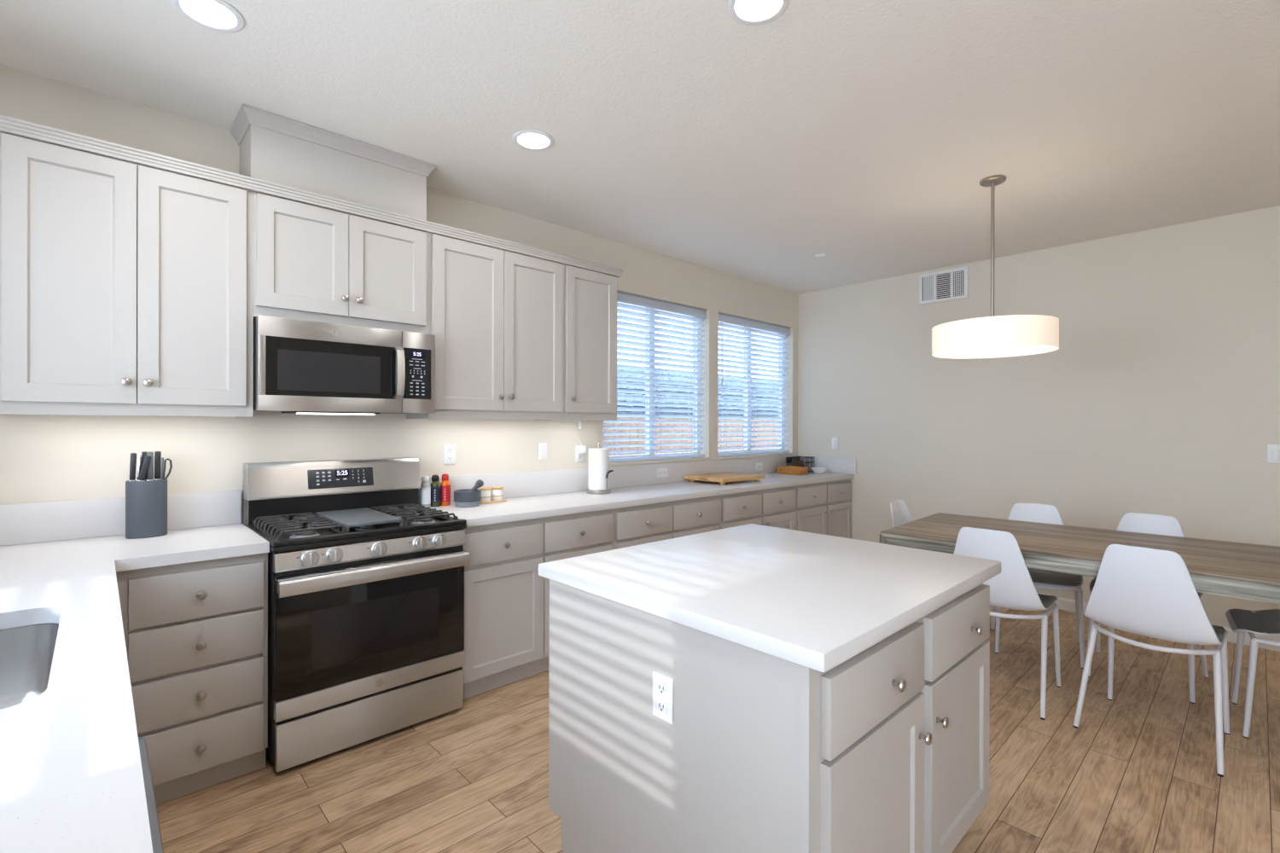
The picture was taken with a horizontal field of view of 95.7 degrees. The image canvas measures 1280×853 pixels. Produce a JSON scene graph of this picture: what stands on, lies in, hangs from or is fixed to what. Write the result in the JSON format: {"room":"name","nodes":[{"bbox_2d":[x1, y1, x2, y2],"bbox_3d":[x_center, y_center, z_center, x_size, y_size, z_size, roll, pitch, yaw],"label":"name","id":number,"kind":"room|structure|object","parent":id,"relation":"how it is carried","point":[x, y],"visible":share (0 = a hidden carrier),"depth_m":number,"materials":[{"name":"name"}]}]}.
{"room":"kitchen","nodes":[
{"label":"kitchen","id":0,"kind":"room"},
{"bbox_2d":[0,64,798,523],"bbox_3d":[-0.581,-0.001,4.029,6.244,2.739,0.150,0,0,-43],"label":"wall","id":1,"kind":"structure","parent":0,"point":[44,458],"depth_m":2.86,"materials":[{"name":"beige paint"}]},
{"bbox_2d":[0,490,240,546],"bbox_3d":[-2.276,0.374,2.320,1.129,0.154,0.019,0,0,-43],"label":"backsplash","id":2,"kind":"structure","parent":1,"relation":"attached to","point":[49,521],"depth_m":2.36,"materials":[{"name":"stone"}]},
{"bbox_2d":[0,133,253,417],"bbox_3d":[-2.023,-0.526,2.326,0.754,0.966,0.352,0,0,-43],"label":"upper cabinet","id":3,"kind":"object","parent":1,"relation":"attached to","point":[126,288],"visible":1,"depth_m":2.19,"materials":[{"name":"grey paint"}]},
{"bbox_2d":[0,115,622,278],"bbox_3d":[-1.265,-1.033,3.043,2.840,0.046,0.339,0,0,-43],"label":"crown molding","id":4,"kind":"structure","parent":3,"relation":"on","point":[9,125],"depth_m":2.48,"materials":[{"name":"grey paint"}]},
{"bbox_2d":[253,192,429,334],"bbox_3d":[-1.467,-0.741,2.847,0.770,0.534,0.352,0,0,-43],"label":"upper cabinet","id":5,"kind":"object","parent":1,"relation":"attached to","point":[314,264],"visible":0.98,"depth_m":2.70,"materials":[{"name":"grey paint"}]},
{"bbox_2d":[230,104,436,232],"bbox_3d":[-1.482,-1.190,2.860,0.847,0.359,0.309,0,0,-43],"label":"duct cover","id":6,"kind":"object","parent":5,"relation":"on","point":[276,148],"visible":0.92,"depth_m":2.71,"materials":[{"name":"grey paint"}]},
{"bbox_2d":[253,314,435,415],"bbox_3d":[-1.440,-0.262,2.816,0.764,0.412,0.430,0,0,-43],"label":"microwave","id":7,"kind":"object","parent":5,"relation":"attached to","point":[301,367],"visible":0.99,"depth_m":2.65,"materials":[{"name":"grey metal"}]},
{"bbox_2d":[443,444,455,465],"bbox_3d":[-1.120,0.164,3.414,0.072,0.117,0.009,0,0,-43],"label":"wall outlet","id":8,"kind":"object","parent":1,"relation":"attached to","point":[449,450],"visible":1,"depth_m":3.41,"materials":[{"name":"white plastic"}]},
{"bbox_2d":[447,448,453,453],"bbox_3d":[-1.118,0.140,3.412,0.034,0.032,0.003,0,0,-43],"label":"receptacle","id":9,"kind":"object","parent":8,"relation":"attached to","point":[449,450],"depth_m":3.41,"materials":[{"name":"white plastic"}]},
{"bbox_2d":[447,455,453,461],"bbox_3d":[-1.118,0.188,3.413,0.034,0.032,0.003,0,0,-43],"label":"receptacle","id":10,"kind":"object","parent":8,"relation":"attached to","point":[450,458],"depth_m":3.41,"materials":[{"name":"white plastic"}]},
{"bbox_2d":[406,232,563,420],"bbox_3d":[-0.876,-0.524,3.402,0.850,0.966,0.352,0,0,-43],"label":"upper cabinet","id":11,"kind":"object","parent":1,"relation":"attached to","point":[496,316],"visible":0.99,"depth_m":3.26,"materials":[{"name":"grey paint"}]},
{"bbox_2d":[538,442,547,460],"bbox_3d":[-0.645,0.167,3.859,0.072,0.117,0.010,0,0,-43],"label":"wall switch","id":12,"kind":"object","parent":1,"relation":"attached to","point":[543,447],"visible":1,"depth_m":3.85,"materials":[{"name":"white plastic"}]},
{"bbox_2d":[575,445,583,462],"bbox_3d":[-0.422,0.189,4.069,0.072,0.117,0.009,0,0,-43],"label":"wall outlet","id":13,"kind":"object","parent":1,"relation":"attached to","point":[578,456],"visible":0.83,"depth_m":4.06,"materials":[{"name":"white plastic"}]},
{"bbox_2d":[576,421,586,453],"bbox_3d":[-0.409,0.074,4.047,0.064,0.223,0.040,0,0,-43],"label":"power adapter","id":14,"kind":"object","parent":1,"relation":"attached to","point":[581,449],"visible":1,"depth_m":4.03,"materials":[{"name":"white plastic"}]},
{"bbox_2d":[547,264,616,420],"bbox_3d":[-0.403,-0.524,3.846,0.447,0.966,0.352,0,0,-43],"label":"upper cabinet","id":15,"kind":"object","parent":1,"relation":"attached to","point":[590,298],"visible":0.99,"depth_m":3.73,"materials":[{"name":"grey paint"}]},
{"bbox_2d":[418,454,799,505],"bbox_3d":[0.185,0.374,4.628,3.998,0.160,0.019,0,0,-43],"label":"backsplash","id":16,"kind":"structure","parent":1,"relation":"attached to","point":[545,482],"depth_m":4.24,"materials":[{"name":"stone"}]},
{"bbox_2d":[657,467,667,477],"bbox_3d":[0.178,0.367,4.603,0.117,0.072,0.009,0,0,-43],"label":"wall outlet","id":17,"kind":"object","parent":16,"relation":"attached to","point":[660,472],"visible":1,"depth_m":4.59,"materials":[{"name":"white plastic"}]},
{"bbox_2d":[755,462,762,471],"bbox_3d":[1.130,0.381,5.495,0.117,0.072,0.009,0,0,-43],"label":"wall outlet","id":18,"kind":"object","parent":16,"relation":"attached to","point":[759,467],"visible":1,"depth_m":5.49,"materials":[{"name":"white plastic"}]},
{"bbox_2d":[608,307,700,462],"bbox_3d":[0.082,-0.373,4.715,1.190,1.285,0.045,0,0,-43],"label":"window","id":19,"kind":"structure","parent":1,"relation":"in","point":[695,452],"depth_m":4.71,"materials":[{"name":"white plastic"}]},
{"bbox_2d":[603,292,705,461],"bbox_3d":[0.125,-0.372,4.662,1.176,1.267,0.062,0,0,-43],"label":"window blind","id":20,"kind":"object","parent":19,"relation":"attached to","point":[654,305],"visible":0.7,"depth_m":4.67,"materials":[{"name":"white plastic"}]},
{"bbox_2d":[608,458,709,465],"bbox_3d":[0.135,0.280,4.658,1.190,0.019,0.112,0,0,-43],"label":"trim","id":21,"kind":"structure","parent":1,"relation":"attached to","point":[695,459],"depth_m":4.58,"materials":[{"name":"beige paint"}]},
{"bbox_2d":[717,326,784,456],"bbox_3d":[1.042,-0.372,5.615,1.198,1.285,0.045,0,0,-43],"label":"window","id":22,"kind":"structure","parent":1,"relation":"in","point":[747,450],"depth_m":5.61,"materials":[{"name":"white plastic"}]},
{"bbox_2d":[717,314,790,455],"bbox_3d":[1.094,-0.371,5.560,1.186,1.267,0.078,0,0,-43],"label":"window blind","id":23,"kind":"object","parent":22,"relation":"attached to","point":[776,330],"visible":0.86,"depth_m":5.55,"materials":[{"name":"white plastic"}]},
{"bbox_2d":[717,453,793,459],"bbox_3d":[1.094,0.281,5.559,1.198,0.019,0.112,0,0,-43],"label":"trim","id":24,"kind":"structure","parent":1,"relation":"attached to","point":[787,454],"depth_m":5.47,"materials":[{"name":"beige paint"}]},
{"bbox_2d":[0,0,1279,294],"bbox_3d":[1.752,-1.422,1.543,6.244,0.120,6.961,0,0,-43],"label":"ceiling","id":25,"kind":"structure","parent":0,"point":[863,135],"depth_m":2.44,"materials":[{"name":"white paint"}]},
{"bbox_2d":[170,0,244,32],"bbox_3d":[-1.421,-1.365,1.912,0.196,0.008,0.196,0,0,-43],"label":"recessed light","id":26,"kind":"object","parent":25,"relation":"in","point":[219,15],"visible":1,"depth_m":1.92,"materials":[{"name":"white plastic"}]},
{"bbox_2d":[512,129,554,151],"bbox_3d":[-0.508,-1.364,2.768,0.196,0.008,0.196,0,0,-43],"label":"recessed light","id":27,"kind":"object","parent":25,"relation":"in","point":[527,139],"visible":1,"depth_m":2.76,"materials":[{"name":"white plastic"}]},
{"bbox_2d":[727,0,790,25],"bbox_3d":[0.382,-1.361,1.869,0.196,0.008,0.196,0,0,-43],"label":"recessed light","id":28,"kind":"object","parent":25,"relation":"in","point":[746,12],"visible":1,"depth_m":1.89,"materials":[{"name":"white plastic"}]},
{"bbox_2d":[814,253,825,258],"bbox_3d":[1.435,-1.357,4.619,0.080,0.018,0.080,0,0,-43],"label":"sprinkler","id":29,"kind":"object","parent":25,"relation":"attached to","point":[820,255],"visible":1,"depth_m":4.60,"materials":[{"name":"white plastic"}]},
{"bbox_2d":[931,174,1058,358],"bbox_3d":[1.948,-0.886,3.204,0.596,0.954,0.596,0,0,-43],"label":"pendant lamp","id":30,"kind":"object","parent":25,"relation":"hanging from","point":[1013,335],"visible":1,"depth_m":3.02,"materials":[{"name":"white fabric"}]},
{"bbox_2d":[933,344,1057,357],"bbox_3d":[1.947,-0.419,3.204,0.589,0.006,0.589,0,0,-43],"label":"diffuser","id":31,"kind":"object","parent":30,"relation":"attached to","point":[945,351],"depth_m":3.18,"materials":[{"name":"white"}]},
{"bbox_2d":[156,605,1279,852],"bbox_3d":[1.745,1.427,1.546,6.244,0.100,6.961,0,0,-43],"label":"floor","id":32,"kind":"structure","parent":0,"point":[1137,774],"depth_m":2.26,"materials":[{"name":"brown wood"}]},
{"bbox_2d":[138,737,163,852],"bbox_3d":[-0.881,0.937,0.575,0.622,0.870,0.640,0,0,-43],"label":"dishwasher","id":33,"kind":"object","parent":32,"relation":"on","point":[157,846],"visible":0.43,"depth_m":0.82,"materials":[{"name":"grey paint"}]},
{"bbox_2d":[116,552,267,804],"bbox_3d":[-1.843,0.931,2.313,0.517,0.873,0.622,0,0,-43],"label":"base cabinet","id":34,"kind":"object","parent":32,"relation":"on","point":[195,634],"visible":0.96,"depth_m":2.14,"materials":[{"name":"grey paint"}]},
{"bbox_2d":[242,457,470,772],"bbox_3d":[-1.327,0.770,2.728,0.802,1.197,0.708,0,0,-43],"label":"gas range","id":35,"kind":"object","parent":32,"relation":"on","point":[366,580],"visible":1,"depth_m":2.53,"materials":[{"name":"grey metal"}]},
{"bbox_2d":[245,512,466,553],"bbox_3d":[-1.317,0.468,2.718,0.801,0.044,0.566,0,0,-43],"label":"cooktop","id":36,"kind":"object","parent":35,"relation":"in","point":[316,541],"depth_m":2.52,"materials":[{"name":"black metal"}]},
{"bbox_2d":[461,508,613,699],"bbox_3d":[-0.704,0.933,3.382,0.994,0.873,0.622,0,0,-43],"label":"base cabinet","id":37,"kind":"object","parent":32,"relation":"on","point":[507,601],"visible":0.57,"depth_m":3.05,"materials":[{"name":"grey paint"}]},
{"bbox_2d":[430,472,854,527],"bbox_3d":[0.386,0.475,4.414,3.999,0.040,0.608,0,0,-43],"label":"countertop","id":38,"kind":"structure","parent":37,"relation":"on","point":[541,506],"depth_m":3.74,"materials":[{"name":"stone"}]},
{"bbox_2d":[419,476,430,507],"bbox_3d":[-1.200,0.365,3.241,0.059,0.176,0.059,0,0,-43],"label":"oil bottle","id":39,"kind":"object","parent":38,"relation":"on","point":[425,491],"visible":0.86,"depth_m":3.22,"materials":[{"name":"grey"}]},
{"bbox_2d":[430,474,441,506],"bbox_3d":[-1.160,0.363,3.287,0.059,0.180,0.059,0,0,-43],"label":"oil bottle","id":40,"kind":"object","parent":38,"relation":"on","point":[435,485],"visible":0.98,"depth_m":3.26,"materials":[{"name":"green"}]},
{"bbox_2d":[440,473,450,506],"bbox_3d":[-1.119,0.362,3.331,0.059,0.182,0.059,0,0,-43],"label":"sauce bottle","id":41,"kind":"object","parent":38,"relation":"on","point":[445,485],"visible":0.96,"depth_m":3.31,"materials":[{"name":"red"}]},
{"bbox_2d":[453,488,481,507],"bbox_3d":[-0.985,0.409,3.308,0.149,0.089,0.149,0,0,-43],"label":"mortar","id":42,"kind":"object","parent":38,"relation":"on","point":[462,498],"visible":0.97,"depth_m":3.25,"materials":[{"name":"stone"}]},
{"bbox_2d":[467,479,483,491],"bbox_3d":[-0.948,0.354,3.334,0.102,0.094,0.044,0,0,-43],"label":"pestle","id":43,"kind":"object","parent":42,"relation":"in","point":[480,483],"visible":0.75,"depth_m":3.33,"materials":[{"name":"stone"}]},
{"bbox_2d":[479,500,506,504],"bbox_3d":[-0.890,0.449,3.465,0.170,0.010,0.084,0,0,-43],"label":"wooden tray","id":44,"kind":"object","parent":38,"relation":"on","point":[502,501],"visible":0.52,"depth_m":3.43,"materials":[{"name":"brown wood"}]},
{"bbox_2d":[478,487,491,501],"bbox_3d":[-0.919,0.403,3.438,0.072,0.080,0.072,0,0,-43],"label":"spice jar","id":45,"kind":"object","parent":44,"relation":"on","point":[485,491],"visible":0.84,"depth_m":3.41,"materials":[{"name":"white ceramic"}]},
{"bbox_2d":[490,486,503,500],"bbox_3d":[-0.860,0.403,3.493,0.072,0.080,0.072,0,0,-43],"label":"spice jar","id":46,"kind":"object","parent":44,"relation":"on","point":[497,491],"visible":0.99,"depth_m":3.46,"materials":[{"name":"white ceramic"}]},
{"bbox_2d":[586,442,613,494],"bbox_3d":[-0.282,0.283,3.964,0.164,0.342,0.167,0,0,-43],"label":"paper towel holder","id":47,"kind":"object","parent":38,"relation":"on","point":[588,491],"visible":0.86,"depth_m":3.91,"materials":[{"name":"silver metal"}]},
{"bbox_2d":[587,448,608,490],"bbox_3d":[-0.283,0.291,3.965,0.139,0.278,0.139,0,0,-43],"label":"paper towel roll","id":48,"kind":"object","parent":47,"relation":"on","point":[598,458],"visible":0.98,"depth_m":3.90,"materials":[{"name":"white paper"}]},
{"bbox_2d":[684,471,765,485],"bbox_3d":[0.705,0.430,4.803,0.551,0.052,0.410,0,0,-42],"label":"cutting board","id":49,"kind":"object","parent":38,"relation":"on","point":[722,478],"visible":1,"depth_m":4.69,"materials":[{"name":"brown wood"}]},
{"bbox_2d":[777,465,808,475],"bbox_3d":[1.465,0.421,5.570,0.142,0.070,0.250,0,0,-41],"label":"wooden box","id":50,"kind":"object","parent":38,"relation":"on","point":[793,470],"visible":1,"depth_m":5.51,"materials":[{"name":"brown wood"}]},
{"bbox_2d":[785,456,814,472],"bbox_3d":[1.599,0.379,5.772,0.267,0.152,0.177,0,0,-43],"label":"wire basket","id":51,"kind":"object","parent":38,"relation":"on","point":[788,460],"visible":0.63,"depth_m":5.74,"materials":[{"name":"black metal"}]},
{"bbox_2d":[810,467,827,474],"bbox_3d":[1.735,0.429,5.612,0.160,0.056,0.160,0,0,-43],"label":"bowl","id":52,"kind":"object","parent":38,"relation":"on","point":[817,470],"visible":1,"depth_m":5.57,"materials":[{"name":"white ceramic"}]},
{"bbox_2d":[613,495,720,549],"bbox_3d":[0.031,0.933,4.071,1.019,0.873,0.622,0,0,-43],"label":"base cabinet","id":53,"kind":"object","parent":32,"relation":"on","point":[634,526],"visible":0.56,"depth_m":3.81,"materials":[{"name":"grey paint"}]},
{"bbox_2d":[719,486,795,529],"bbox_3d":[0.769,0.934,4.763,1.003,0.873,0.622,0,0,-43],"label":"base cabinet","id":54,"kind":"object","parent":32,"relation":"on","point":[774,508],"visible":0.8,"depth_m":4.55,"materials":[{"name":"grey paint"}]},
{"bbox_2d":[538,523,1001,852],"bbox_3d":[0.449,0.916,1.953,1.185,0.915,1.048,0,0,-43],"label":"kitchen island","id":55,"kind":"object","parent":32,"relation":"on","point":[831,694],"visible":1,"depth_m":1.57,"materials":[{"name":"grey paint"}]},
{"bbox_2d":[652,671,673,724],"bbox_3d":[0.060,0.718,1.537,0.009,0.117,0.072,0,0,-43],"label":"wall outlet","id":56,"kind":"object","parent":55,"relation":"attached to","point":[662,685],"visible":1,"depth_m":1.53,"materials":[{"name":"white plastic"}]},
{"bbox_2d":[657,680,666,697],"bbox_3d":[0.058,0.694,1.535,0.003,0.032,0.034,0,0,-43],"label":"receptacle","id":57,"kind":"object","parent":56,"relation":"attached to","point":[661,685],"depth_m":1.53,"materials":[{"name":"white plastic"}]},
{"bbox_2d":[657,698,666,715],"bbox_3d":[0.058,0.742,1.535,0.003,0.032,0.034,0,0,-43],"label":"receptacle","id":58,"kind":"object","parent":56,"relation":"attached to","point":[661,703],"depth_m":1.53,"materials":[{"name":"white plastic"}]},
{"bbox_2d":[795,478,851,538],"bbox_3d":[1.492,0.935,5.441,0.977,0.873,0.622,0,0,-43],"label":"base cabinet","id":59,"kind":"object","parent":32,"relation":"on","point":[823,508],"visible":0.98,"depth_m":5.21,"materials":[{"name":"grey paint"}]},
{"bbox_2d":[890,500,912,527],"bbox_3d":[1.927,0.941,3.770,0.541,0.867,0.490,0,0,45],"label":"dining chair","id":60,"kind":"object","parent":32,"relation":"on","point":[900,515],"visible":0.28,"depth_m":3.97,"materials":[{"name":"white plastic"}]},
{"bbox_2d":[953,527,1060,720],"bbox_3d":[1.901,0.942,3.054,0.541,0.867,0.490,0,0,-43],"label":"dining chair","id":61,"kind":"object","parent":32,"relation":"on","point":[1014,588],"visible":0.71,"depth_m":2.85,"materials":[{"name":"white plastic"}]},
{"bbox_2d":[990,502,1084,669],"bbox_3d":[2.466,0.942,3.605,0.490,0.867,0.541,0,0,32],"label":"dining chair","id":62,"kind":"object","parent":32,"relation":"on","point":[1046,514],"visible":0.51,"depth_m":3.54,"materials":[{"name":"white plastic"}]},
{"bbox_2d":[879,512,1279,604],"bbox_3d":[2.414,0.994,3.085,1.860,0.765,1.032,0,0,44],"label":"dining table","id":63,"kind":"object","parent":32,"relation":"on","point":[1224,568],"visible":0.51,"depth_m":2.90,"materials":[{"name":"brown wood"}]},
{"bbox_2d":[1087,512,1208,703],"bbox_3d":[2.780,0.944,3.198,0.541,0.867,0.490,0,0,-43],"label":"dining chair","id":64,"kind":"object","parent":32,"relation":"on","point":[1133,522],"visible":0.27,"depth_m":3.33,"materials":[{"name":"white plastic"}]},
{"bbox_2d":[1073,544,1229,777],"bbox_3d":[2.320,0.943,2.613,0.541,0.867,0.490,0,0,-39],"label":"dining chair","id":65,"kind":"object","parent":32,"relation":"on","point":[1151,593],"visible":1,"depth_m":2.46,"materials":[{"name":"white plastic"}]},
{"bbox_2d":[1225,608,1279,738],"bbox_3d":[2.996,0.945,2.571,0.541,0.867,0.490,0,0,41],"label":"dining chair","id":66,"kind":"object","parent":32,"relation":"on","point":[1265,622],"visible":1,"depth_m":2.66,"materials":[{"name":"white"}]},
{"bbox_3d":[-1.614,0.933,1.254,0.636,0.873,1.333,0,0,-43],"label":"cabinet","id":67,"kind":"object","parent":32,"relation":"on","visible":0},
{"bbox_2d":[0,523,269,852],"bbox_3d":[-1.270,0.475,1.250,1.133,0.040,2.958,0,0,-43],"label":"countertop","id":68,"kind":"structure","parent":67,"relation":"on","point":[72,777],"depth_m":0.95,"materials":[{"name":"stone"}]},
{"bbox_2d":[0,622,58,709],"bbox_3d":[-1.396,0.596,1.077,0.462,0.199,0.731,0,0,-43],"label":"sink","id":69,"kind":"object","parent":68,"relation":"in","point":[26,653],"visible":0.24,"depth_m":1.43,"materials":[{"name":"silver metal"}]},
{"bbox_2d":[125,479,167,539],"bbox_3d":[-2.030,0.336,2.386,0.132,0.232,0.092,0,0,-43],"label":"knife block","id":70,"kind":"object","parent":68,"relation":"on","point":[146,502],"visible":0.92,"depth_m":2.35,"materials":[{"name":"grey plastic"}]},
{"bbox_2d":[129,453,136,481],"bbox_3d":[-2.063,0.169,2.360,0.023,0.122,0.016,0,0,-43],"label":"kitchen knife","id":71,"kind":"object","parent":70,"relation":"on","point":[133,456],"visible":0.79,"depth_m":2.35,"materials":[{"name":"grey plastic"}]},
{"bbox_2d":[135,453,142,481],"bbox_3d":[-2.054,0.170,2.379,0.022,0.120,0.016,0,0,-43],"label":"kitchen knife","id":72,"kind":"object","parent":70,"relation":"on","point":[140,456],"visible":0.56,"depth_m":2.37,"materials":[{"name":"silver metal"}]},
{"bbox_2d":[141,451,146,481],"bbox_3d":[-2.049,0.167,2.398,0.019,0.126,0.016,0,0,-43],"label":"kitchen knife","id":73,"kind":"object","parent":70,"relation":"on","point":[144,453],"visible":0.34,"depth_m":2.39,"materials":[{"name":"grey plastic"}]},
{"bbox_2d":[138,455,151,481],"bbox_3d":[-2.020,0.175,2.364,0.042,0.112,0.016,0,0,-43],"label":"kitchen knife","id":74,"kind":"object","parent":70,"relation":"on","point":[146,462],"visible":1,"depth_m":2.36,"materials":[{"name":"grey plastic"}]},
{"bbox_2d":[146,452,153,481],"bbox_3d":[-2.014,0.167,2.384,0.021,0.126,0.016,0,0,-43],"label":"kitchen knife","id":75,"kind":"object","parent":70,"relation":"in","point":[150,471],"visible":0.87,"depth_m":2.38,"materials":[{"name":"grey plastic"}]},
{"bbox_2d":[153,451,161,480],"bbox_3d":[-2.009,0.166,2.413,0.023,0.127,0.016,0,0,-43],"label":"kitchen knife","id":76,"kind":"object","parent":70,"relation":"on","point":[157,454],"visible":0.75,"depth_m":2.41,"materials":[{"name":"grey plastic"}]},
{"bbox_2d":[160,457,172,480],"bbox_3d":[-1.982,0.180,2.425,0.040,0.100,0.008,0,0,-43],"label":"scissors","id":77,"kind":"object","parent":70,"relation":"on","point":[163,462],"visible":0.99,"depth_m":2.42,"materials":[{"name":"grey"}]},
{"bbox_2d":[797,205,1279,636],"bbox_3d":[3.971,0.010,3.629,0.150,2.739,6.661,0,0,-43],"label":"wall","id":78,"kind":"structure","parent":0,"point":[1159,394],"depth_m":4.28,"materials":[{"name":"beige paint"}]},
{"bbox_2d":[798,455,856,474],"bbox_3d":[1.854,0.378,5.758,0.019,0.156,0.616,0,0,-43],"label":"backsplash","id":79,"kind":"structure","parent":78,"relation":"attached to","point":[835,465],"depth_m":5.68,"materials":[{"name":"stone"}]},
{"bbox_2d":[832,437,838,449],"bbox_3d":[1.917,0.167,5.701,0.010,0.117,0.072,0,0,-43],"label":"wall switch","id":80,"kind":"object","parent":78,"relation":"attached to","point":[834,440],"visible":1,"depth_m":5.69,"materials":[{"name":"white plastic"}]},
{"bbox_2d":[919,266,968,304],"bbox_3d":[2.600,-1.205,4.973,0.012,0.262,0.392,0,0,-43],"label":"air vent","id":81,"kind":"object","parent":78,"relation":"in","point":[951,284],"visible":1,"depth_m":4.97,"materials":[{"name":"white metal"}]},
{"bbox_2d":[1040,593,1279,651],"bbox_3d":[4.134,1.336,3.334,0.014,0.088,6.000,0,0,-43],"label":"baseboard","id":82,"kind":"structure","parent":78,"relation":"attached to","point":[1065,604],"depth_m":3.70,"materials":[{"name":"white paint"}]},
{"bbox_2d":[1267,444,1279,464],"bbox_3d":[3.931,0.170,3.553,0.010,0.117,0.118,0,0,-43],"label":"wall switch","id":83,"kind":"object","parent":78,"relation":"attached to","point":[1273,450],"visible":1,"depth_m":3.57,"materials":[{"name":"white plastic"}]},
{"label":"outside","id":84,"kind":"structure","parent":0,"visible":0},
{"bbox_3d":[-5.740,1.630,13.427,38.000,0.070,20.569,0,0,-43],"label":"ground","id":85,"kind":"structure","parent":84,"visible":0},
{"bbox_2d":[603,418,778,455],"bbox_3d":[1.466,0.745,9.093,13.580,1.704,0.055,0,0,-43],"label":"fence","id":86,"kind":"object","parent":85,"relation":"on","point":[604,424],"visible":0.05,"depth_m":8.12,"materials":[{"name":"brown wood"}]},
{"bbox_2d":[616,368,778,420],"bbox_3d":[-2.511,0.001,14.371,24.000,3.200,6.400,0,0,-43],"label":"neighbor house","id":87,"kind":"structure","parent":85,"relation":"on","point":[622,369],"depth_m":15.13,"materials":[{"name":"grey paint"}]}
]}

